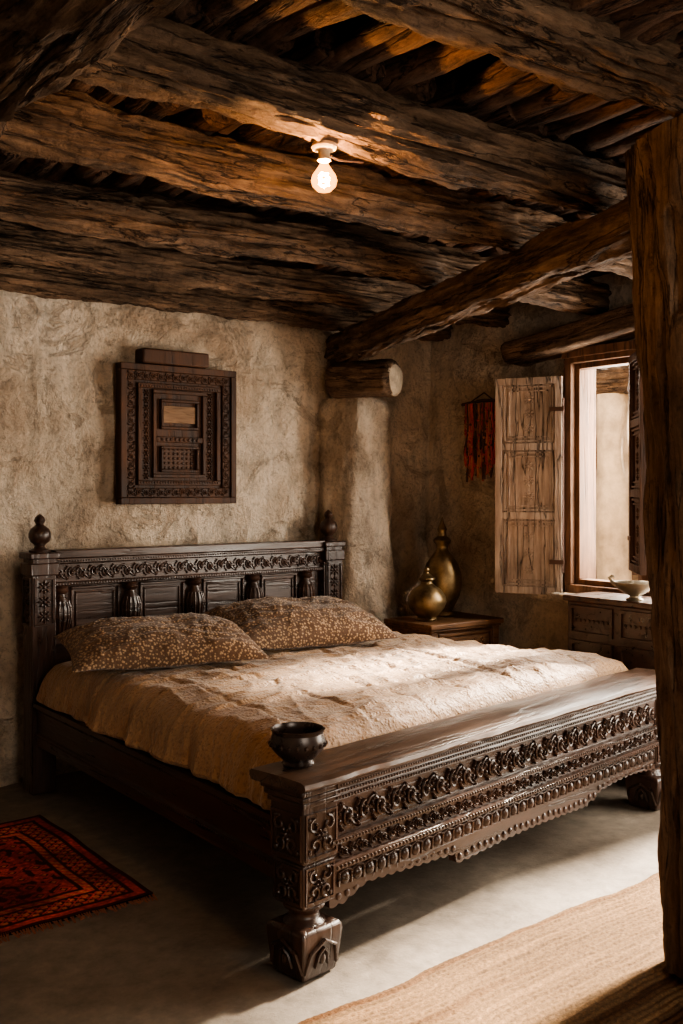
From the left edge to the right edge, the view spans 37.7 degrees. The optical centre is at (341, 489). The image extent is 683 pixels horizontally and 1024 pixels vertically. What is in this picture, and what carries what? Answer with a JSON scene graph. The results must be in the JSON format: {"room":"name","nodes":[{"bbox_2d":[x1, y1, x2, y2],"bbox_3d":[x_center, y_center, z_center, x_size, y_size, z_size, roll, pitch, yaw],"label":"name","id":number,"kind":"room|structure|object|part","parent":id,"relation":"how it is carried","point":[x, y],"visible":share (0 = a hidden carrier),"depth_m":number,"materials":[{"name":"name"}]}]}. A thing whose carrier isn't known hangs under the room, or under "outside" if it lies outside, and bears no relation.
{"room":"bedroom","nodes":[
{"label":"bedroom","id":0,"kind":"room"},
{"bbox_2d":[0,0,183,136],"bbox_3d":[-0.682,-0.850,1.936,0.276,0.246,5.800,0,0,-38],"label":"girder","id":1,"kind":"object","parent":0,"point":[45,44],"depth_m":1.68,"materials":[{"name":"brown wood"}]},
{"bbox_2d":[0,290,432,786],"bbox_3d":[-1.544,0.050,5.184,5.480,2.800,0.402,0,0,-38],"label":"wall","id":2,"kind":"structure","parent":0,"point":[58,357],"depth_m":5.32,"materials":[{"name":"paint"}]},
{"bbox_2d":[135,348,208,368],"bbox_3d":[-0.915,-0.710,5.417,0.400,0.080,0.100,0,0,-38],"label":"cleat","id":3,"kind":"object","parent":2,"relation":"attached to","point":[142,355],"visible":0.84,"depth_m":5.36,"materials":[{"name":"brown wood"}]},
{"bbox_2d":[115,362,235,503],"bbox_3d":[-0.886,-0.295,5.420,0.700,0.740,0.070,0,0,-38],"label":"carved wall panel","id":4,"kind":"object","parent":2,"relation":"attached to","point":[159,397],"visible":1,"depth_m":5.38,"materials":[{"name":"brown wood"}]},
{"bbox_2d":[127,370,229,495],"bbox_3d":[-0.878,-0.295,5.406,0.625,0.657,0.038,0,0,-38],"label":"carving","id":5,"kind":"object","parent":4,"relation":"attached to","point":[139,374],"visible":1,"depth_m":5.39,"materials":[{"name":"brown wood"}]},
{"bbox_2d":[164,406,194,423],"bbox_3d":[-0.879,-0.405,5.411,0.190,0.090,0.014,0,0,-38],"label":"inlay","id":6,"kind":"object","parent":4,"relation":"attached to","point":[172,414],"visible":1,"depth_m":5.40,"materials":[{"name":"brown wood"}]},
{"bbox_2d":[0,771,659,1023],"bbox_3d":[0.225,1.510,2.634,5.870,0.120,6.600,0,0,-38],"label":"floor","id":7,"kind":"structure","parent":0,"point":[197,953],"depth_m":3.40,"materials":[{"name":"grey concrete"}]},
{"bbox_2d":[0,815,157,943],"bbox_3d":[-1.420,1.442,3.646,1.114,0.015,1.131,0,0,-38],"label":"woven rug","id":8,"kind":"object","parent":7,"relation":"on","point":[48,876],"visible":1,"depth_m":3.67,"materials":[{"name":"red fabric"}]},
{"bbox_2d":[19,510,660,982],"bbox_3d":[0.075,0.782,4.549,2.410,1.332,2.447,0,0,-38],"label":"wooden bed","id":9,"kind":"object","parent":7,"relation":"on","point":[457,787],"visible":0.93,"depth_m":3.78,"materials":[{"name":"brown wood"}]},
{"bbox_3d":[-0.794,1.113,3.920,0.070,0.205,2.140,0,0,-37],"label":"rail","id":10,"kind":"part","parent":9,"relation":"part of","materials":[{"name":"brown wood"}]},
{"bbox_2d":[268,722,327,768],"bbox_3d":[-0.133,0.782,3.053,0.184,0.114,0.182,0,0,-38],"label":"carved wooden bowl","id":11,"kind":"object","parent":9,"relation":"on","point":[297,744],"visible":1,"depth_m":3.00,"materials":[{"name":"wood"}]},
{"bbox_3d":[-0.113,1.161,3.019,0.190,0.573,0.190,0,0,44],"label":"leg","id":12,"kind":"part","parent":9,"relation":"part of","materials":[{"name":"brown wood"}]},
{"bbox_2d":[36,631,627,810],"bbox_3d":[-0.105,0.879,4.677,2.024,0.253,2.434,0,0,44],"label":"bedspread","id":13,"kind":"object","parent":9,"relation":"on","point":[214,721],"visible":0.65,"depth_m":4.02,"materials":[{"name":"beige fabric"}]},
{"bbox_2d":[55,612,270,672],"bbox_3d":[-0.809,0.668,4.476,0.860,0.196,0.535,0,0,-24],"label":"pillow","id":14,"kind":"object","parent":13,"relation":"on","point":[182,639],"visible":1,"depth_m":4.31,"materials":[{"name":"fabric"}]},
{"bbox_2d":[203,596,398,649],"bbox_3d":[-0.236,0.649,4.993,0.900,0.230,0.553,0,0,-30],"label":"pillow","id":15,"kind":"object","parent":13,"relation":"on","point":[273,623],"visible":0.79,"depth_m":4.83,"materials":[{"name":"fabric"}]},
{"bbox_3d":[0.656,1.086,3.799,0.184,0.423,2.100,0,0,44],"label":"footboard","id":16,"kind":"part","parent":9,"relation":"part of","materials":[{"name":"brown wood"}]},
{"bbox_3d":[1.414,1.161,4.589,0.190,0.573,0.190,0,0,44],"label":"leg","id":17,"kind":"part","parent":9,"relation":"part of","materials":[{"name":"brown wood"}]},
{"bbox_2d":[317,398,397,624],"bbox_3d":[0.118,0.450,6.048,0.625,2.000,0.421,0,0,-38],"label":"pillar","id":18,"kind":"structure","parent":7,"relation":"on","point":[355,474],"depth_m":5.94,"materials":[{"name":"beige paint"}]},
{"bbox_2d":[325,359,402,398],"bbox_3d":[0.139,-0.657,5.918,0.422,0.230,0.280,0,0,24],"label":"log","id":19,"kind":"object","parent":18,"relation":"on","point":[378,377],"visible":1,"depth_m":5.82,"materials":[{"name":"brown wood"}]},
{"bbox_2d":[384,611,503,644],"bbox_3d":[0.601,1.100,5.857,0.580,0.700,0.412,0,0,-38],"label":"bedside table","id":20,"kind":"object","parent":7,"relation":"on","point":[462,626],"visible":0.34,"depth_m":5.75,"materials":[{"name":"brown wood"}]},
{"bbox_2d":[407,567,445,621],"bbox_3d":[0.491,0.596,5.755,0.226,0.308,0.226,0,0,-38],"label":"lidded pot","id":21,"kind":"object","parent":20,"relation":"on","point":[426,600],"visible":1,"depth_m":5.69,"materials":[{"name":"gold metal"}]},
{"bbox_2d":[423,517,461,616],"bbox_3d":[0.601,0.455,5.972,0.236,0.590,0.236,0,0,-38],"label":"vase","id":22,"kind":"object","parent":20,"relation":"on","point":[442,565],"visible":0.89,"depth_m":5.90,"materials":[{"name":"gold metal"}]},
{"bbox_3d":[0.594,1.123,5.866,0.540,0.655,0.390,0,0,-38],"label":"table frame","id":23,"kind":"part","parent":20,"relation":"part of","materials":[{"name":"brown wood"}]},
{"bbox_3d":[0.716,0.873,5.708,0.420,0.125,0.034,0,0,-38],"label":"drawer","id":24,"kind":"part","parent":20,"relation":"part of","materials":[{"name":"brown wood"}]},
{"bbox_2d":[298,872,682,1023],"bbox_3d":[1.187,1.440,2.803,2.753,0.017,1.588,0,0,-38],"label":"rug","id":25,"kind":"object","parent":7,"relation":"on","point":[600,960],"visible":0.91,"depth_m":2.94,"materials":[{"name":"beige wicker"}]},
{"bbox_2d":[625,113,682,980],"bbox_3d":[1.125,0.195,2.951,0.503,2.458,0.506,0,0,-6],"label":"wooden post","id":26,"kind":"object","parent":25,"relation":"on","point":[654,163],"visible":1,"depth_m":2.92,"materials":[{"name":"brown wood"}]},
{"bbox_2d":[563,591,660,768],"bbox_3d":[1.481,1.000,5.091,0.300,0.900,0.660,0,0,-38],"label":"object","id":27,"kind":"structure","parent":7,"relation":"on","point":[605,624],"depth_m":5.03,"materials":[{"name":"brown wood"}]},
{"bbox_2d":[608,574,649,600],"bbox_3d":[1.459,0.485,4.986,0.212,0.130,0.208,0,0,-38],"label":"footed bowl","id":28,"kind":"object","parent":27,"relation":"on","point":[634,589],"visible":0.89,"depth_m":4.95,"materials":[{"name":"ceramic"}]},
{"bbox_3d":[1.353,0.452,4.986,0.051,0.064,0.024,0,0,-5],"label":"bowl handle","id":29,"kind":"part","parent":28,"relation":"part of","materials":[{"name":"ceramic"}]},
{"bbox_2d":[0,0,682,288],"bbox_3d":[0.301,-1.207,2.659,5.264,0.115,5.804,0,0,-38],"label":"ceiling","id":30,"kind":"structure","parent":0,"point":[406,63],"depth_m":2.98,"materials":[{"name":"brown wood"}]},
{"bbox_2d":[74,18,626,215],"bbox_3d":[0.105,-1.052,2.896,5.260,0.233,0.230,0,0,-38],"label":"ceiling beam","id":31,"kind":"structure","parent":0,"point":[163,60],"depth_m":2.76,"materials":[{"name":"brown wood"}]},
{"bbox_2d":[311,140,363,187],"bbox_3d":[0.003,-0.910,2.875,0.238,0.147,0.116,0,0,-38],"label":"lamp","id":32,"kind":"object","parent":31,"relation":"attached to","point":[323,148],"depth_m":2.80,"materials":[{"name":"white ceramic"}]},
{"bbox_2d":[324,196,631,363],"bbox_3d":[0.482,-0.863,4.656,0.228,0.209,3.085,0,0,-19],"label":"girder","id":33,"kind":"object","parent":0,"point":[567,251],"depth_m":4.04,"materials":[{"name":"brown wood"}]},
{"bbox_2d":[0,259,452,341],"bbox_3d":[-1.407,-1.033,4.859,5.260,0.206,0.228,0,0,-38],"label":"ceiling beam","id":34,"kind":"structure","parent":33,"relation":"on","point":[42,281],"depth_m":5.20,"materials":[{"name":"brown wood"}]},
{"bbox_2d":[0,219,511,327],"bbox_3d":[-1.106,-1.049,4.469,5.260,0.207,0.214,0,0,-37],"label":"ceiling beam","id":35,"kind":"structure","parent":33,"relation":"on","point":[19,241],"depth_m":4.73,"materials":[{"name":"brown wood"}]},
{"bbox_2d":[0,170,611,315],"bbox_3d":[-0.668,-1.054,3.899,5.260,0.231,0.268,0,0,-38],"label":"ceiling beam","id":36,"kind":"structure","parent":33,"relation":"on","point":[145,220],"depth_m":4.03,"materials":[{"name":"brown wood"}]},
{"bbox_2d":[0,88,632,279],"bbox_3d":[-0.231,-1.043,3.332,5.260,0.222,0.229,0,0,-37],"label":"ceiling beam","id":37,"kind":"structure","parent":33,"relation":"on","point":[65,125],"depth_m":3.20,"materials":[{"name":"brown wood"}]},
{"bbox_2d":[341,0,682,117],"bbox_3d":[0.458,-1.167,2.437,5.260,0.257,0.277,0,0,-37],"label":"ceiling beam","id":38,"kind":"structure","parent":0,"point":[574,51],"depth_m":2.44,"materials":[{"name":"brown wood"}]},
{"bbox_2d":[425,273,634,649],"bbox_3d":[2.429,0.050,4.332,0.225,2.800,5.900,0,0,-38],"label":"wall","id":39,"kind":"structure","parent":0,"point":[466,365],"depth_m":6.26,"materials":[{"name":"paint"}]},
{"bbox_2d":[461,392,494,481],"bbox_3d":[0.860,-0.325,6.146,0.068,0.556,0.352,0,0,-38],"label":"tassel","id":40,"kind":"object","parent":39,"relation":"attached to","point":[472,457],"visible":0.81,"depth_m":6.15,"materials":[{"name":"red fabric"}]},
{"bbox_3d":[0.872,-0.564,6.156,0.034,0.078,0.351,0,0,-38],"label":"hanging rod","id":41,"kind":"part","parent":40,"relation":"part of","materials":[{"name":"brown wood"}]},
{"bbox_2d":[495,376,563,594],"bbox_3d":[1.071,-0.025,5.693,0.395,1.229,0.034,0,0,23],"label":"shutter","id":42,"kind":"object","parent":39,"relation":"attached to","point":[528,435],"depth_m":5.69,"materials":[{"name":"brown wood"}]},
{"bbox_3d":[1.212,-0.025,5.625,0.082,0.984,0.020,0,0,23],"label":"open left shutter hinges","id":43,"kind":"part","parent":42,"relation":"part of","materials":[{"name":"brown wood"}]},
{"bbox_2d":[528,591,574,602],"bbox_3d":[1.536,0.600,5.430,0.340,0.049,1.090,0,0,-38],"label":"window sill","id":44,"kind":"structure","parent":39,"relation":"attached to","point":[552,596],"depth_m":5.62,"materials":[{"name":"brown wood"}]},
{"bbox_2d":[500,304,634,366],"bbox_3d":[1.450,-0.870,5.395,0.288,0.150,1.387,0,-6,-38],"label":"lintel","id":45,"kind":"object","parent":39,"relation":"in","point":[617,324],"depth_m":5.46,"materials":[{"name":"brown wood"}]},
{"bbox_2d":[562,340,650,595],"bbox_3d":[1.556,-0.105,5.338,0.140,1.370,0.860,0,0,-38],"label":"window","id":46,"kind":"structure","parent":39,"relation":"in","point":[577,363],"depth_m":5.62,"materials":[{"name":"brown wood"}]},
{"bbox_2d":[588,369,595,578],"bbox_3d":[1.667,-0.091,5.424,0.140,1.342,0.864,0,0,-38],"label":"lining","id":47,"kind":"object","parent":46,"relation":"attached to","point":[592,372],"depth_m":5.77,"materials":[{"name":"white paint"}]},
{"bbox_2d":[627,351,645,574],"bbox_3d":[1.502,-0.140,5.096,0.033,1.119,0.348,0,0,7],"label":"shutter","id":48,"kind":"object","parent":46,"relation":"attached to","point":[637,458],"depth_m":5.09,"materials":[{"name":"brown wood"}]},
{"bbox_3d":[1.512,-0.140,5.229,0.021,0.896,0.082,0,0,7],"label":"open right shutter hinges","id":49,"kind":"part","parent":48,"relation":"part of","materials":[{"name":"brown wood"}]},
{"bbox_2d":[596,366,628,394],"bbox_3d":[1.816,-0.832,7.962,0.276,0.262,4.400,0,0,-38],"label":"beam","id":50,"kind":"structure","parent":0,"point":[611,379],"depth_m":7.51,"materials":[{"name":"brown wood"}]},
{"bbox_2d":[596,393,631,580],"bbox_3d":[2.078,0.370,7.628,0.316,2.200,0.302,0,0,-38],"label":"column","id":51,"kind":"structure","parent":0,"point":[612,409],"depth_m":7.51,"materials":[{"name":"beige paint"}]},
{"label":"outside","id":52,"kind":"structure","parent":0,"visible":0},
{"bbox_3d":[4.088,1.535,7.566,6.290,0.130,11.000,0,0,-38],"label":"ground","id":53,"kind":"structure","parent":52,"visible":0},
{"bbox_2d":[596,423,637,580],"bbox_3d":[4.139,0.050,8.236,0.392,2.900,8.000,0,0,-38],"label":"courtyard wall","id":54,"kind":"structure","parent":53,"relation":"on","point":[635,577],"depth_m":9.68,"materials":[{"name":"beige paint"}]}
]}

